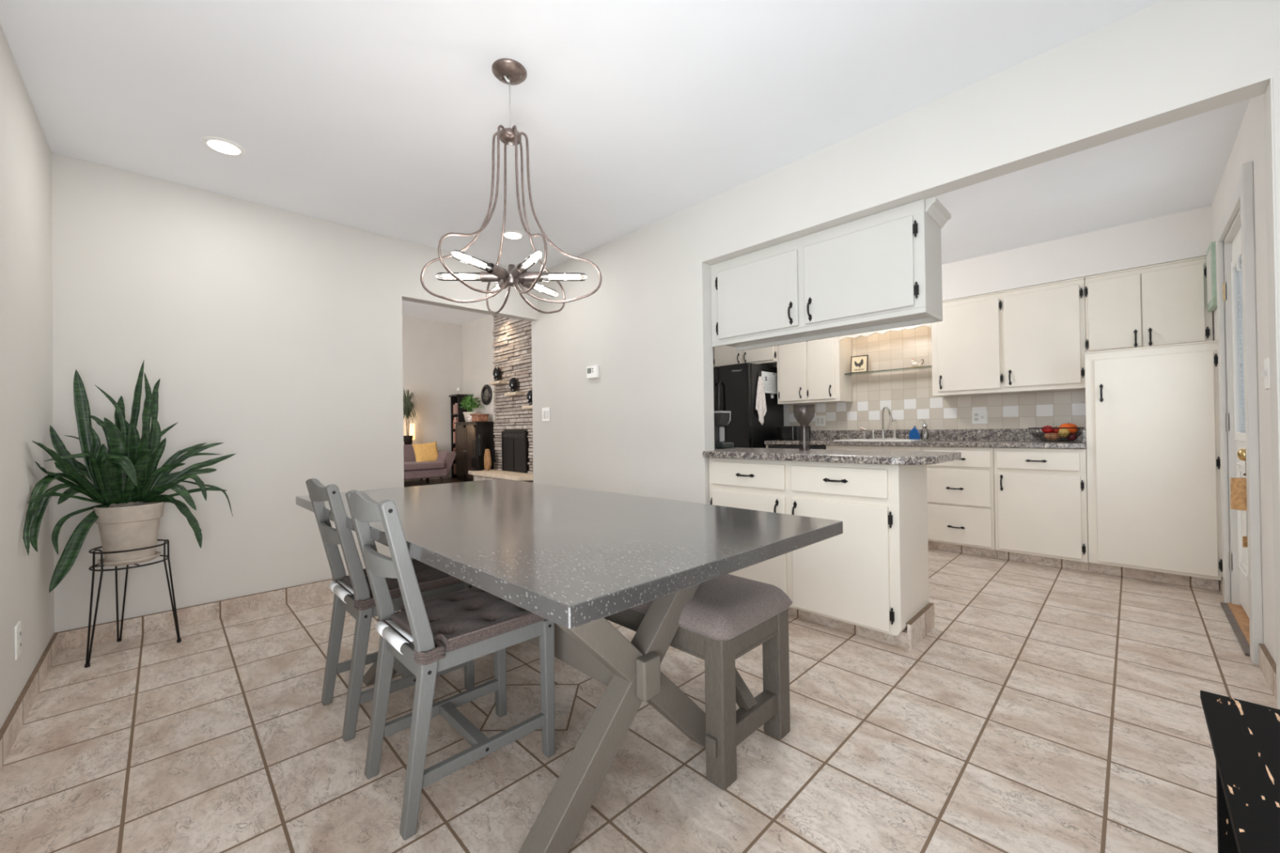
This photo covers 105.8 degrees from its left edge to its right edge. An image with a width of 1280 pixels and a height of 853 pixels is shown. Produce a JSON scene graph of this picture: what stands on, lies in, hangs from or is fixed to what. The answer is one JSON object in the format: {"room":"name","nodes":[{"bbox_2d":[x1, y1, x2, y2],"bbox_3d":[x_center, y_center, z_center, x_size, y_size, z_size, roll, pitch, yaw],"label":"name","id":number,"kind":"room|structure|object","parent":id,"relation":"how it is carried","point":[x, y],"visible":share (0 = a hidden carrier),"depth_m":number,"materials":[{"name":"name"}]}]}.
{"room":"dining room","nodes":[
{"label":"dining room","id":0,"kind":"room"},
{"bbox_2d":[0,23,54,728],"bbox_3d":[0.109,-0.183,-0.750,0.120,2.440,8.600,0,-1,-44],"label":"wall","id":1,"kind":"structure","parent":0,"point":[26,345],"depth_m":1.85,"materials":[{"name":"paint"}]},
{"bbox_2d":[13,621,21,660],"bbox_3d":[-2.258,0.777,1.759,0.010,0.120,0.075,0,-1,-44],"label":"power outlet","id":2,"kind":"object","parent":1,"relation":"attached to","point":[17,628],"visible":1,"depth_m":1.75,"materials":[{"name":"white plastic"}]},
{"bbox_2d":[0,631,58,770],"bbox_3d":[-1.894,1.031,1.394,0.014,0.094,2.700,0,-1,-44],"label":"baseboard","id":3,"kind":"structure","parent":1,"relation":"attached to","point":[11,728],"depth_m":1.81,"materials":[{"name":"tile"}]},
{"bbox_2d":[51,151,714,632],"bbox_3d":[-1.030,-0.686,4.244,6.150,3.540,0.106,0,-1,-44],"label":"wall","id":4,"kind":"structure","parent":0,"point":[273,335],"depth_m":2.83,"materials":[{"name":"paint"}]},
{"bbox_2d":[58,575,348,652],"bbox_3d":[-2.259,1.045,2.918,1.602,0.094,0.014,0,-1,-44],"label":"baseboard","id":5,"kind":"structure","parent":4,"relation":"attached to","point":[74,638],"depth_m":2.68,"materials":[{"name":"tile"}]},
{"bbox_2d":[402,316,462,481],"bbox_3d":[-6.197,-0.584,9.339,5.920,3.540,0.120,0,-1,-44],"label":"wall","id":6,"kind":"structure","parent":0,"point":[433,359],"depth_m":10.79,"materials":[{"name":"paint"}]},
{"bbox_2d":[402,300,488,324],"bbox_3d":[-3.718,-2.444,6.824,5.950,0.080,7.294,0,-1,-44],"label":"ceiling","id":7,"kind":"structure","parent":0,"point":[410,309],"depth_m":10.21,"materials":[{"name":"paint"}]},
{"bbox_2d":[462,315,496,444],"bbox_3d":[-1.583,-0.650,8.781,0.120,3.540,7.144,0,-1,-44],"label":"wall","id":8,"kind":"structure","parent":0,"point":[477,338],"depth_m":10.70,"materials":[{"name":"paint"}]},
{"bbox_2d":[480,384,492,404],"bbox_3d":[-3.296,-0.682,10.403,0.076,0.446,0.446,0,-1,-44],"label":"wall mirror","id":9,"kind":"object","parent":8,"relation":"attached to","point":[486,393],"visible":1,"depth_m":10.39,"materials":[{"name":"black wood"}]},
{"bbox_2d":[492,315,533,473],"bbox_3d":[-1.796,-0.647,8.775,0.192,3.540,3.245,0,-1,-44],"label":"wall","id":10,"kind":"structure","parent":0,"point":[512,342],"depth_m":9.34,"materials":[{"name":"stone"}]},
{"bbox_2d":[488,380,506,385],"bbox_3d":[-2.808,-0.861,9.576,0.190,0.055,0.420,0,-1,-44],"label":"ledge shelf","id":11,"kind":"object","parent":10,"relation":"attached to","point":[498,382],"visible":1,"depth_m":9.47,"materials":[{"name":"stone"}]},
{"bbox_2d":[493,367,502,381],"bbox_3d":[-2.821,-1.033,9.567,0.170,0.290,0.170,0,-1,-44],"label":"lantern","id":12,"kind":"object","parent":11,"relation":"on","point":[497,373],"visible":0.92,"depth_m":9.51,"materials":[{"name":"black metal"}]},
{"bbox_2d":[468,469,533,482],"bbox_3d":[-2.505,0.999,9.011,0.510,0.270,2.218,0,-1,-44],"label":"hearth","id":13,"kind":"object","parent":10,"relation":"attached to","point":[484,474],"depth_m":8.90,"materials":[{"name":"stone"}]},
{"bbox_2d":[471,434,483,471],"bbox_3d":[-3.265,0.515,9.674,0.240,0.727,0.280,0,-1,-44],"label":"fireplace tool set","id":14,"kind":"object","parent":13,"relation":"on","point":[474,460],"visible":1,"depth_m":9.65,"materials":[{"name":"black metal"}]},
{"bbox_2d":[484,448,491,471],"bbox_3d":[-3.010,0.663,9.566,0.070,0.438,0.208,0,-1,-44],"label":"vase","id":15,"kind":"object","parent":13,"relation":"on","point":[487,461],"visible":0.99,"depth_m":9.52,"materials":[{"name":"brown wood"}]},
{"bbox_2d":[501,431,527,472],"bbox_3d":[-2.409,0.473,9.240,0.030,0.778,0.880,0,-1,-44],"label":"fireplace screen","id":16,"kind":"object","parent":13,"relation":"on","point":[513,442],"visible":1,"depth_m":9.21,"materials":[{"name":"black metal"}]},
{"bbox_2d":[504,391,524,396],"bbox_3d":[-2.370,-0.610,9.132,0.190,0.055,0.420,0,-1,-44],"label":"ledge shelf","id":17,"kind":"object","parent":10,"relation":"attached to","point":[513,393],"visible":1,"depth_m":9.02,"materials":[{"name":"wood"}]},
{"bbox_2d":[508,377,518,392],"bbox_3d":[-2.383,-0.782,9.123,0.170,0.290,0.170,0,-1,-44],"label":"lantern","id":18,"kind":"object","parent":17,"relation":"on","point":[513,384],"visible":0.93,"depth_m":9.06,"materials":[{"name":"black metal"}]},
{"bbox_2d":[521,404,532,408],"bbox_3d":[-1.931,-0.348,8.688,0.190,0.055,0.420,0,-1,-44],"label":"ledge shelf","id":19,"kind":"object","parent":10,"relation":"attached to","point":[530,406],"visible":0.49,"depth_m":8.64,"materials":[{"name":"wood"}]},
{"bbox_2d":[526,389,532,405],"bbox_3d":[-1.944,-0.521,8.679,0.170,0.290,0.170,0,-1,-44],"label":"lantern","id":20,"kind":"object","parent":19,"relation":"on","point":[529,396],"visible":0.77,"depth_m":8.62,"materials":[{"name":"black metal"}]},
{"bbox_2d":[0,0,1250,271],"bbox_3d":[2.118,-1.458,1.248,5.850,0.080,8.600,0,-1,-44],"label":"ceiling","id":21,"kind":"structure","parent":0,"point":[380,117],"depth_m":2.05,"materials":[{"name":"paint"}]},
{"bbox_2d":[201,136,245,156],"bbox_3d":[-2.012,-1.352,2.341,0.164,0.006,0.164,0,-1,-44],"label":"recessed light","id":22,"kind":"object","parent":21,"relation":"in","point":[220,145],"visible":1,"depth_m":2.33,"materials":[{"name":"white plastic"}]},
{"bbox_2d":[420,57,601,313],"bbox_3d":[-0.500,-0.928,1.875,0.655,0.901,0.679,0,-1,-44],"label":"chandelier","id":23,"kind":"object","parent":21,"relation":"hanging from","point":[508,71],"visible":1,"depth_m":1.86,"materials":[{"name":"brown metal"}]},
{"bbox_2d":[480,271,505,281],"bbox_3d":[-0.566,-0.579,1.869,0.090,0.039,0.039,-1,0,-3],"label":"socket","id":24,"kind":"object","parent":23,"relation":"attached to","point":[484,276],"depth_m":1.85,"materials":[{"name":"brown metal"}]},
{"bbox_2d":[486,262,508,278],"bbox_3d":[-0.527,-0.579,1.809,0.039,0.039,0.090,-1,0,27],"label":"socket","id":25,"kind":"object","parent":23,"relation":"attached to","point":[492,268],"depth_m":1.79,"materials":[{"name":"brown metal"}]},
{"bbox_2d":[497,279,508,288],"bbox_3d":[-0.534,-0.579,1.932,0.039,0.039,0.090,-1,0,-33],"label":"socket","id":26,"kind":"object","parent":23,"relation":"attached to","point":[502,281],"depth_m":1.93,"materials":[{"name":"brown metal"}]},
{"bbox_2d":[511,262,527,278],"bbox_3d":[-0.457,-0.580,1.813,0.039,0.039,0.090,-1,0,-33],"label":"socket","id":27,"kind":"object","parent":23,"relation":"attached to","point":[518,271],"depth_m":1.80,"materials":[{"name":"brown metal"}]},
{"bbox_2d":[518,279,534,288],"bbox_3d":[-0.463,-0.579,1.936,0.039,0.039,0.090,-1,0,27],"label":"socket","id":28,"kind":"object","parent":23,"relation":"attached to","point":[527,285],"depth_m":1.93,"materials":[{"name":"brown metal"}]},
{"bbox_2d":[518,271,542,282],"bbox_3d":[-0.424,-0.580,1.877,0.090,0.039,0.039,-1,0,-3],"label":"socket","id":29,"kind":"object","parent":23,"relation":"attached to","point":[528,277],"depth_m":1.86,"materials":[{"name":"brown metal"}]},
{"bbox_2d":[501,230,524,239],"bbox_3d":[-0.904,-1.360,3.443,0.164,0.006,0.164,0,-1,-44],"label":"recessed light","id":30,"kind":"object","parent":21,"relation":"in","point":[508,234],"visible":0.91,"depth_m":3.44,"materials":[{"name":"white plastic"}]},
{"bbox_2d":[0,477,1277,852],"bbox_3d":[-0.547,1.114,3.766,6.150,0.080,16.000,0,-1,-44],"label":"floor","id":31,"kind":"structure","parent":0,"point":[1043,708],"depth_m":1.60,"materials":[{"name":"tile"}]},
{"bbox_2d":[84,539,181,667],"bbox_3d":[-2.501,0.831,2.403,0.319,0.523,0.327,0,-1,-44],"label":"plant stand","id":32,"kind":"object","parent":31,"relation":"on","point":[101,553],"visible":0.74,"depth_m":2.34,"materials":[{"name":"black metal"}]},
{"bbox_2d":[97,551,161,566],"bbox_3d":[-2.497,0.649,2.372,0.216,0.024,0.216,0,-1,-44],"label":"saucer","id":33,"kind":"object","parent":32,"relation":"on","point":[157,553],"visible":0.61,"depth_m":2.31,"materials":[{"name":"ceramic"}]},
{"bbox_2d":[22,360,236,592],"bbox_3d":[-2.462,0.185,2.243,0.484,1.049,0.914,-1,0,3],"label":"snake plant","id":34,"kind":"object","parent":32,"relation":"on","point":[126,479],"visible":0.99,"depth_m":2.30,"materials":[{"name":"green plant"}]},
{"bbox_2d":[305,478,474,742],"bbox_3d":[-0.979,0.626,1.902,0.526,0.884,0.346,0,-1,-44],"label":"dining chair","id":35,"kind":"object","parent":31,"relation":"on","point":[318,493],"visible":0.71,"depth_m":1.71,"materials":[{"name":"grey paint"}]},
{"bbox_2d":[328,559,464,610],"bbox_3d":[-0.948,0.607,1.933,0.463,0.060,0.372,0,-1,-44],"label":"seat cushion","id":36,"kind":"object","parent":35,"relation":"on","point":[428,578],"visible":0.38,"depth_m":1.84,"materials":[{"name":"brown fabric"}]},
{"bbox_2d":[403,444,456,484],"bbox_3d":[-4.965,0.767,8.951,2.866,0.800,0.937,0,-1,-44],"label":"sofa","id":37,"kind":"object","parent":31,"relation":"on","point":[441,468],"visible":0.33,"depth_m":9.38,"materials":[{"name":"purple fabric"}]},
{"bbox_2d":[412,441,438,462],"bbox_3d":[-4.248,0.532,9.633,0.512,0.460,0.208,0,-1,-44],"label":"throw pillow","id":38,"kind":"object","parent":37,"relation":"on","point":[424,452],"visible":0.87,"depth_m":9.56,"materials":[{"name":"yellow fabric"}]},
{"bbox_2d":[345,489,555,840],"bbox_3d":[-0.584,0.619,1.502,0.526,0.884,0.346,0,-1,-44],"label":"dining chair","id":39,"kind":"object","parent":31,"relation":"on","point":[363,509],"visible":0.8,"depth_m":1.41,"materials":[{"name":"grey paint"}]},
{"bbox_2d":[375,586,546,665],"bbox_3d":[-0.553,0.600,1.534,0.463,0.060,0.372,0,-1,-44],"label":"seat cushion","id":40,"kind":"object","parent":39,"relation":"on","point":[458,620],"visible":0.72,"depth_m":1.45,"materials":[{"name":"brown fabric"}]},
{"bbox_2d":[448,394,471,478],"bbox_3d":[-4.046,0.227,10.945,0.350,1.880,0.460,0,-1,-44],"label":"bookshelf","id":41,"kind":"object","parent":31,"relation":"on","point":[455,398],"visible":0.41,"depth_m":10.95,"materials":[{"name":"black wood"}]},
{"bbox_2d":[454,421,496,481],"bbox_3d":[-3.522,0.531,10.312,0.472,1.250,1.030,0,-1,-44],"label":"cabinet","id":42,"kind":"object","parent":31,"relation":"on","point":[465,432],"visible":0.83,"depth_m":10.08,"materials":[{"name":"brown wood"}]},
{"bbox_2d":[458,393,481,422],"bbox_3d":[-3.645,-0.402,10.434,0.468,0.620,0.515,0,-1,-44],"label":"bushy plant","id":43,"kind":"object","parent":42,"relation":"on","point":[473,402],"visible":0.94,"depth_m":10.35,"materials":[{"name":"green plant"}]},
{"bbox_2d":[470,413,489,422],"bbox_3d":[-3.349,-0.180,10.125,0.281,0.163,0.318,0,-1,-44],"label":"woven basket","id":44,"kind":"object","parent":42,"relation":"on","point":[475,417],"visible":0.87,"depth_m":10.03,"materials":[{"name":"brown wicker"}]},
{"bbox_2d":[295,478,843,852],"bbox_3d":[-0.475,0.681,1.829,1.028,0.760,2.066,0,-1,-44],"label":"dining table","id":45,"kind":"object","parent":31,"relation":"on","point":[573,558],"visible":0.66,"depth_m":1.30,"materials":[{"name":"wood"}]},
{"bbox_2d":[604,573,792,790],"bbox_3d":[-0.131,0.806,2.042,0.422,0.504,1.492,0,-1,-44],"label":"upholstered bench","id":46,"kind":"object","parent":31,"relation":"on","point":[727,616],"visible":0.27,"depth_m":1.50,"materials":[{"name":"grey wood"}]},
{"bbox_2d":[713,362,783,448],"bbox_3d":[1.097,0.195,5.645,0.801,1.738,0.840,0,-1,-44],"label":"refrigerator","id":47,"kind":"object","parent":31,"relation":"on","point":[735,385],"visible":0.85,"depth_m":5.25,"materials":[{"name":"black metal"}]},
{"bbox_2d":[761,371,777,393],"bbox_3d":[1.450,-0.490,5.410,0.320,0.235,0.009,0,-1,-44],"label":"wall calendar","id":48,"kind":"object","parent":47,"relation":"attached to","point":[769,379],"visible":1,"depth_m":5.42,"materials":[{"name":"white paper"}]},
{"bbox_3d":[1.301,-0.568,5.253,0.020,0.058,0.027,0,-1,-44],"label":"hook","id":49,"kind":"object","parent":47,"relation":"attached to","visible":0},
{"bbox_2d":[755,376,766,425],"bbox_3d":[1.313,-0.278,5.254,0.212,0.530,0.034,0,-1,-44],"label":"towel","id":50,"kind":"object","parent":49,"relation":"hanging from","point":[761,406],"visible":1,"depth_m":5.25,"materials":[{"name":"white fabric"}]},
{"bbox_2d":[768,444,826,448],"bbox_3d":[1.777,0.620,5.092,0.631,0.862,0.610,0,-1,-44],"label":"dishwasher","id":51,"kind":"object","parent":31,"relation":"on","point":[788,446],"visible":0.15,"depth_m":4.91,"materials":[{"name":"black"}]},
{"bbox_2d":[708,457,934,650],"bbox_3d":[0.958,0.615,2.734,0.495,0.865,1.106,0,-1,-44],"label":"base cabinet","id":52,"kind":"object","parent":31,"relation":"on","point":[870,580],"visible":0.79,"depth_m":2.40,"materials":[{"name":"wood"}]},
{"bbox_2d":[702,447,960,465],"bbox_3d":[0.828,0.164,2.917,0.588,0.037,1.765,0,-1,-44],"label":"countertop","id":53,"kind":"structure","parent":52,"relation":"on","point":[852,456],"depth_m":2.47,"materials":[{"name":"stone"}]},
{"bbox_2d":[714,410,733,448],"bbox_3d":[0.540,0.023,3.400,0.130,0.258,0.198,0,-1,-44],"label":"coffee maker","id":54,"kind":"object","parent":53,"relation":"on","point":[722,418],"visible":0.63,"depth_m":3.35,"materials":[{"name":"grey"}]},
{"bbox_2d":[793,404,814,450],"bbox_3d":[0.997,0.006,2.936,0.124,0.275,0.124,0,-1,-44],"label":"vase","id":55,"kind":"object","parent":53,"relation":"on","point":[803,414],"visible":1,"depth_m":2.90,"materials":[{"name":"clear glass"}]},
{"bbox_2d":[826,444,919,451],"bbox_3d":[2.285,0.608,4.583,0.644,0.866,0.818,0,-1,-44],"label":"base cabinet","id":56,"kind":"object","parent":31,"relation":"on","point":[828,446],"visible":0.05,"depth_m":4.37,"materials":[{"name":"wood"}]},
{"bbox_2d":[764,428,1086,448],"bbox_3d":[2.419,0.101,4.457,0.624,0.138,2.511,0,-1,-44],"label":"countertop","id":57,"kind":"structure","parent":56,"relation":"on","point":[1002,437],"depth_m":4.25,"materials":[{"name":"stone"}]},
{"bbox_2d":[776,426,810,440],"bbox_3d":[1.682,0.072,5.301,0.308,0.153,0.245,0,-1,-44],"label":"toaster oven","id":58,"kind":"object","parent":57,"relation":"on","point":[784,433],"visible":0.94,"depth_m":5.19,"materials":[{"name":"black metal"}]},
{"bbox_2d":[833,439,928,441],"bbox_3d":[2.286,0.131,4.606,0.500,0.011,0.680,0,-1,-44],"label":"sink","id":59,"kind":"object","parent":57,"relation":"in","point":[843,440],"visible":0.96,"depth_m":4.49,"materials":[{"name":"white ceramic"}]},
{"bbox_2d":[908,426,920,439],"bbox_3d":[2.561,0.058,4.511,0.036,0.126,0.096,0,-1,-44],"label":"dish soap","id":60,"kind":"object","parent":59,"relation":"on","point":[914,433],"visible":1,"depth_m":4.50,"materials":[{"name":"blue plastic"}]},
{"bbox_2d":[871,406,897,439],"bbox_3d":[2.386,-0.034,4.737,0.062,0.317,0.242,0,-1,-44],"label":"faucet","id":61,"kind":"object","parent":57,"relation":"on","point":[873,437],"visible":0.99,"depth_m":4.74,"materials":[{"name":"silver metal"}]},
{"bbox_2d":[919,420,928,439],"bbox_3d":[2.618,0.030,4.455,0.060,0.178,0.066,-1,0,-28],"label":"soap dispenser","id":62,"kind":"object","parent":57,"relation":"on","point":[924,425],"visible":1,"depth_m":4.45,"materials":[{"name":"silver metal"}]},
{"bbox_2d":[1027,426,1084,442],"bbox_3d":[3.182,0.062,3.708,0.288,0.110,0.330,0,-1,-44],"label":"fruit basket","id":63,"kind":"object","parent":57,"relation":"on","point":[1077,428],"visible":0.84,"depth_m":3.65,"materials":[{"name":"black metal"}]},
{"bbox_2d":[1041,424,1053,433],"bbox_3d":[3.150,0.020,3.740,0.072,0.066,0.072,0,-1,-44],"label":"apple","id":64,"kind":"object","parent":63,"relation":"in","point":[1044,430],"visible":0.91,"depth_m":3.72,"materials":[{"name":"food"}]},
{"bbox_2d":[1043,432,1060,439],"bbox_3d":[3.133,0.077,3.680,0.060,0.054,0.102,0,-1,-44],"label":"sweet potato","id":65,"kind":"object","parent":63,"relation":"in","point":[1046,436],"visible":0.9,"depth_m":3.66,"materials":[{"name":"brown food"}]},
{"bbox_2d":[1057,428,1070,437],"bbox_3d":[3.167,0.044,3.616,0.068,0.073,0.068,0,-1,-44],"label":"onion","id":66,"kind":"object","parent":63,"relation":"in","point":[1063,431],"visible":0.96,"depth_m":3.60,"materials":[{"name":"food"}]},
{"bbox_2d":[1057,422,1078,433],"bbox_3d":[3.227,0.015,3.648,0.104,0.093,0.114,0,-1,-44],"label":"pumpkin","id":67,"kind":"object","parent":63,"relation":"in","point":[1064,425],"visible":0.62,"depth_m":3.61,"materials":[{"name":"food"}]},
{"bbox_2d":[920,446,997,558],"bbox_3d":[2.751,0.599,4.109,0.644,0.866,0.508,0,-1,-44],"label":"base cabinet","id":68,"kind":"object","parent":31,"relation":"on","point":[961,510],"visible":0.71,"depth_m":3.88,"materials":[{"name":"wood"}]},
{"bbox_2d":[993,447,1088,571],"bbox_3d":[3.114,0.591,3.739,0.644,0.866,0.526,0,-1,-44],"label":"base cabinet","id":69,"kind":"object","parent":31,"relation":"on","point":[1041,494],"visible":0.94,"depth_m":3.52,"materials":[{"name":"wood"}]},
{"bbox_2d":[1084,340,1222,590],"bbox_3d":[3.506,0.248,3.337,0.644,1.537,0.602,0,-1,-44],"label":"pantry cabinet","id":70,"kind":"object","parent":31,"relation":"on","point":[1153,412],"visible":0.89,"depth_m":3.12,"materials":[{"name":"wood"}]},
{"bbox_2d":[1200,690,1279,852],"bbox_3d":[0.950,0.808,0.503,1.215,0.450,0.398,0,-1,-44],"label":"bench","id":71,"kind":"object","parent":31,"relation":"on","point":[1245,735],"visible":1,"depth_m":0.86,"materials":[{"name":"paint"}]},
{"bbox_3d":[-4.838,0.775,10.143,0.670,0.795,0.380,0,-1,-44],"label":"side table","id":72,"kind":"object","parent":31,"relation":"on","visible":0},
{"bbox_2d":[408,423,414,444],"bbox_3d":[-4.821,0.158,10.242,0.110,0.440,0.110,0,-1,-44],"label":"table lamp","id":73,"kind":"object","parent":72,"relation":"on","point":[411,432],"visible":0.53,"depth_m":10.20,"materials":[{"name":"white metal"}]},
{"bbox_2d":[403,389,422,444],"bbox_3d":[-4.826,-0.210,10.058,0.591,1.175,0.592,0,-1,-44],"label":"plant","id":74,"kind":"object","parent":72,"relation":"on","point":[407,408],"visible":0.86,"depth_m":10.01,"materials":[{"name":"green plant"}]},
{"bbox_2d":[773,337,853,426],"bbox_3d":[2.616,-0.182,4.796,0.120,2.440,4.200,0,-1,-44],"label":"wall","id":75,"kind":"structure","parent":0,"point":[786,407],"depth_m":5.64,"materials":[{"name":"paint"}]},
{"bbox_2d":[713,345,777,366],"bbox_3d":[1.308,-0.887,5.758,0.374,0.347,0.855,0,-1,-44],"label":"upper cabinet","id":76,"kind":"object","parent":75,"relation":"attached to","point":[724,355],"visible":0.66,"depth_m":5.63,"materials":[{"name":"wood"}]},
{"bbox_2d":[777,336,853,404],"bbox_3d":[1.855,-0.662,5.203,0.374,0.819,0.693,0,-1,-44],"label":"upper cabinet","id":77,"kind":"object","parent":75,"relation":"attached to","point":[811,371],"visible":0.68,"depth_m":5.04,"materials":[{"name":"wood"}]},
{"bbox_2d":[839,322,931,341],"bbox_3d":[2.292,-0.967,4.578,0.020,0.205,0.816,0,-1,-44],"label":"valance","id":78,"kind":"object","parent":77,"relation":"attached to","point":[882,331],"visible":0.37,"depth_m":4.57,"materials":[{"name":"wood"}]},
{"bbox_2d":[844,365,932,376],"bbox_3d":[2.426,-0.538,4.701,0.160,0.016,0.816,0,-1,-44],"label":"glass shelf","id":79,"kind":"object","parent":77,"relation":"attached to","point":[926,366],"visible":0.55,"depth_m":4.69,"materials":[{"name":"clear glass"}]},
{"bbox_2d":[850,355,868,373],"bbox_3d":[2.227,-0.632,4.916,0.164,0.180,0.042,-1,0,40],"label":"picture frame","id":80,"kind":"object","parent":79,"relation":"on","point":[858,363],"visible":0.94,"depth_m":4.91,"materials":[{"name":"brown wood"}]},
{"bbox_2d":[815,415,825,426],"bbox_3d":[1.988,-0.062,5.334,0.010,0.115,0.115,0,-1,-44],"label":"power outlet","id":81,"kind":"object","parent":75,"relation":"attached to","point":[820,420],"visible":1,"depth_m":5.33,"materials":[{"name":"white plastic"}]},
{"bbox_2d":[789,325,1085,430],"bbox_3d":[2.621,-0.473,4.698,0.007,1.220,2.556,0,-1,-44],"label":"backsplash","id":82,"kind":"structure","parent":75,"relation":"attached to","point":[909,399],"depth_m":4.67,"materials":[{"name":"tile"}]},
{"bbox_2d":[971,410,987,423],"bbox_3d":[3.009,-0.083,4.290,0.018,0.115,0.115,0,-1,-44],"label":"power outlet","id":83,"kind":"object","parent":75,"relation":"attached to","point":[978,416],"visible":1,"depth_m":4.29,"materials":[{"name":"white plastic"}]},
{"bbox_2d":[931,276,1086,397],"bbox_3d":[3.023,-0.686,4.014,0.374,0.817,1.002,0,-1,-44],"label":"upper cabinet","id":84,"kind":"object","parent":75,"relation":"attached to","point":[1032,339],"visible":0.9,"depth_m":3.85,"materials":[{"name":"wood"}]},
{"bbox_2d":[942,205,1212,301],"bbox_3d":[2.389,-1.242,4.691,0.340,0.315,4.063,0,-1,-44],"label":"soffit","id":85,"kind":"object","parent":75,"relation":"attached to","point":[1188,234],"depth_m":3.55,"materials":[{"name":"paint"}]},
{"bbox_2d":[1084,255,1213,352],"bbox_3d":[3.585,-0.815,3.441,0.374,0.582,0.607,0,-1,-44],"label":"upper cabinet","id":86,"kind":"object","parent":75,"relation":"attached to","point":[1165,304],"visible":0.86,"depth_m":3.32,"materials":[{"name":"wood"}]},
{"bbox_2d":[537,0,1279,504],"bbox_3d":[2.153,-0.198,1.258,0.100,2.440,8.600,0,-1,-44],"label":"wall","id":87,"kind":"structure","parent":0,"point":[644,427],"depth_m":2.52,"materials":[{"name":"paint"}]},
{"bbox_2d":[542,407,550,421],"bbox_3d":[-0.818,-0.104,4.204,0.010,0.120,0.115,0,-1,-44],"label":"light switch","id":88,"kind":"object","parent":87,"relation":"attached to","point":[545,411],"visible":1,"depth_m":4.20,"materials":[{"name":"white plastic"}]},
{"bbox_2d":[586,364,599,378],"bbox_3d":[-0.363,-0.418,3.725,0.029,0.096,0.130,0,-1,-44],"label":"thermostat","id":89,"kind":"object","parent":87,"relation":"attached to","point":[593,371],"visible":1,"depth_m":3.70,"materials":[{"name":"white plastic"}]},
{"bbox_2d":[710,196,951,351],"bbox_3d":[0.963,-0.765,2.677,0.333,0.514,1.240,0,-1,-44],"label":"upper cabinet","id":90,"kind":"object","parent":87,"relation":"attached to","point":[882,270],"visible":1,"depth_m":2.47,"materials":[{"name":"white wood"}]},
{"bbox_2d":[1263,77,1279,709],"bbox_3d":[1.939,-0.059,1.477,0.106,1.970,0.005,0,-1,-44],"label":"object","id":91,"kind":"structure","parent":87,"relation":"attached to","point":[1268,94],"depth_m":1.47,"materials":[{"name":"paint"}]},
{"bbox_2d":[1211,93,1275,662],"bbox_3d":[3.027,-0.203,2.365,2.700,2.440,0.120,0,-1,-44],"label":"wall","id":92,"kind":"structure","parent":0,"point":[1249,145],"depth_m":2.00,"materials":[{"name":"paint"}]},
{"bbox_2d":[1206,241,1217,311],"bbox_3d":[3.575,-0.931,3.022,0.310,0.390,0.030,0,-1,-44],"label":"picture frame","id":93,"kind":"object","parent":92,"relation":"attached to","point":[1211,291],"visible":0.83,"depth_m":2.95,"materials":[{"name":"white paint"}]},
{"bbox_2d":[1206,248,1212,305],"bbox_3d":[3.566,-0.931,3.032,0.230,0.310,0.003,0,-1,-44],"label":"print","id":94,"kind":"object","parent":93,"relation":"attached to","point":[1209,278],"depth_m":3.01,"materials":[{"name":"white paper"}]},
{"bbox_2d":[1220,602,1249,657],"bbox_3d":[3.041,1.009,2.414,0.885,0.016,0.115,0,-1,-44],"label":"threshold","id":95,"kind":"object","parent":92,"relation":"attached to","point":[1236,615],"depth_m":2.47,"materials":[{"name":"brown wood"}]},
{"bbox_2d":[1222,226,1248,617],"bbox_3d":[3.037,-0.023,2.439,0.901,2.020,0.117,0,-1,-44],"label":"door","id":96,"kind":"structure","parent":92,"relation":"in","point":[1236,264],"depth_m":2.61,"materials":[{"name":"white wood"}]},
{"bbox_2d":[1230,472,1247,546],"bbox_3d":[2.733,0.347,2.180,0.094,0.391,0.094,0,-1,-44],"label":"door chime","id":97,"kind":"object","parent":96,"relation":"hanging from","point":[1237,485],"visible":0.48,"depth_m":2.18,"materials":[{"name":"brown wood"}]},
{"bbox_2d":[1236,260,1244,432],"bbox_3d":[3.036,-0.413,2.408,0.565,0.901,0.019,0,-1,-44],"label":"mini blind","id":98,"kind":"object","parent":96,"relation":"attached to","point":[1240,360],"depth_m":2.61,"materials":[{"name":"white plastic"}]},
{"bbox_2d":[1215,160,1263,665],"bbox_3d":[3.018,-0.063,2.437,1.065,2.160,0.060,0,-1,-44],"label":"trim","id":99,"kind":"structure","parent":92,"relation":"attached to","point":[1242,196],"depth_m":2.12,"materials":[{"name":"white paint"}]},
{"bbox_2d":[1261,357,1270,389],"bbox_3d":[2.465,-0.208,1.910,0.075,0.120,0.018,0,-1,-44],"label":"light switch","id":100,"kind":"object","parent":92,"relation":"attached to","point":[1266,373],"visible":0.95,"depth_m":1.90,"materials":[{"name":"white plastic"}]},
{"bbox_2d":[1258,643,1276,700],"bbox_3d":[2.332,0.973,1.754,0.840,0.100,0.016,0,-1,-44],"label":"baseboard","id":101,"kind":"structure","parent":92,"relation":"attached to","point":[1267,664],"depth_m":1.92,"materials":[{"name":"tile"}]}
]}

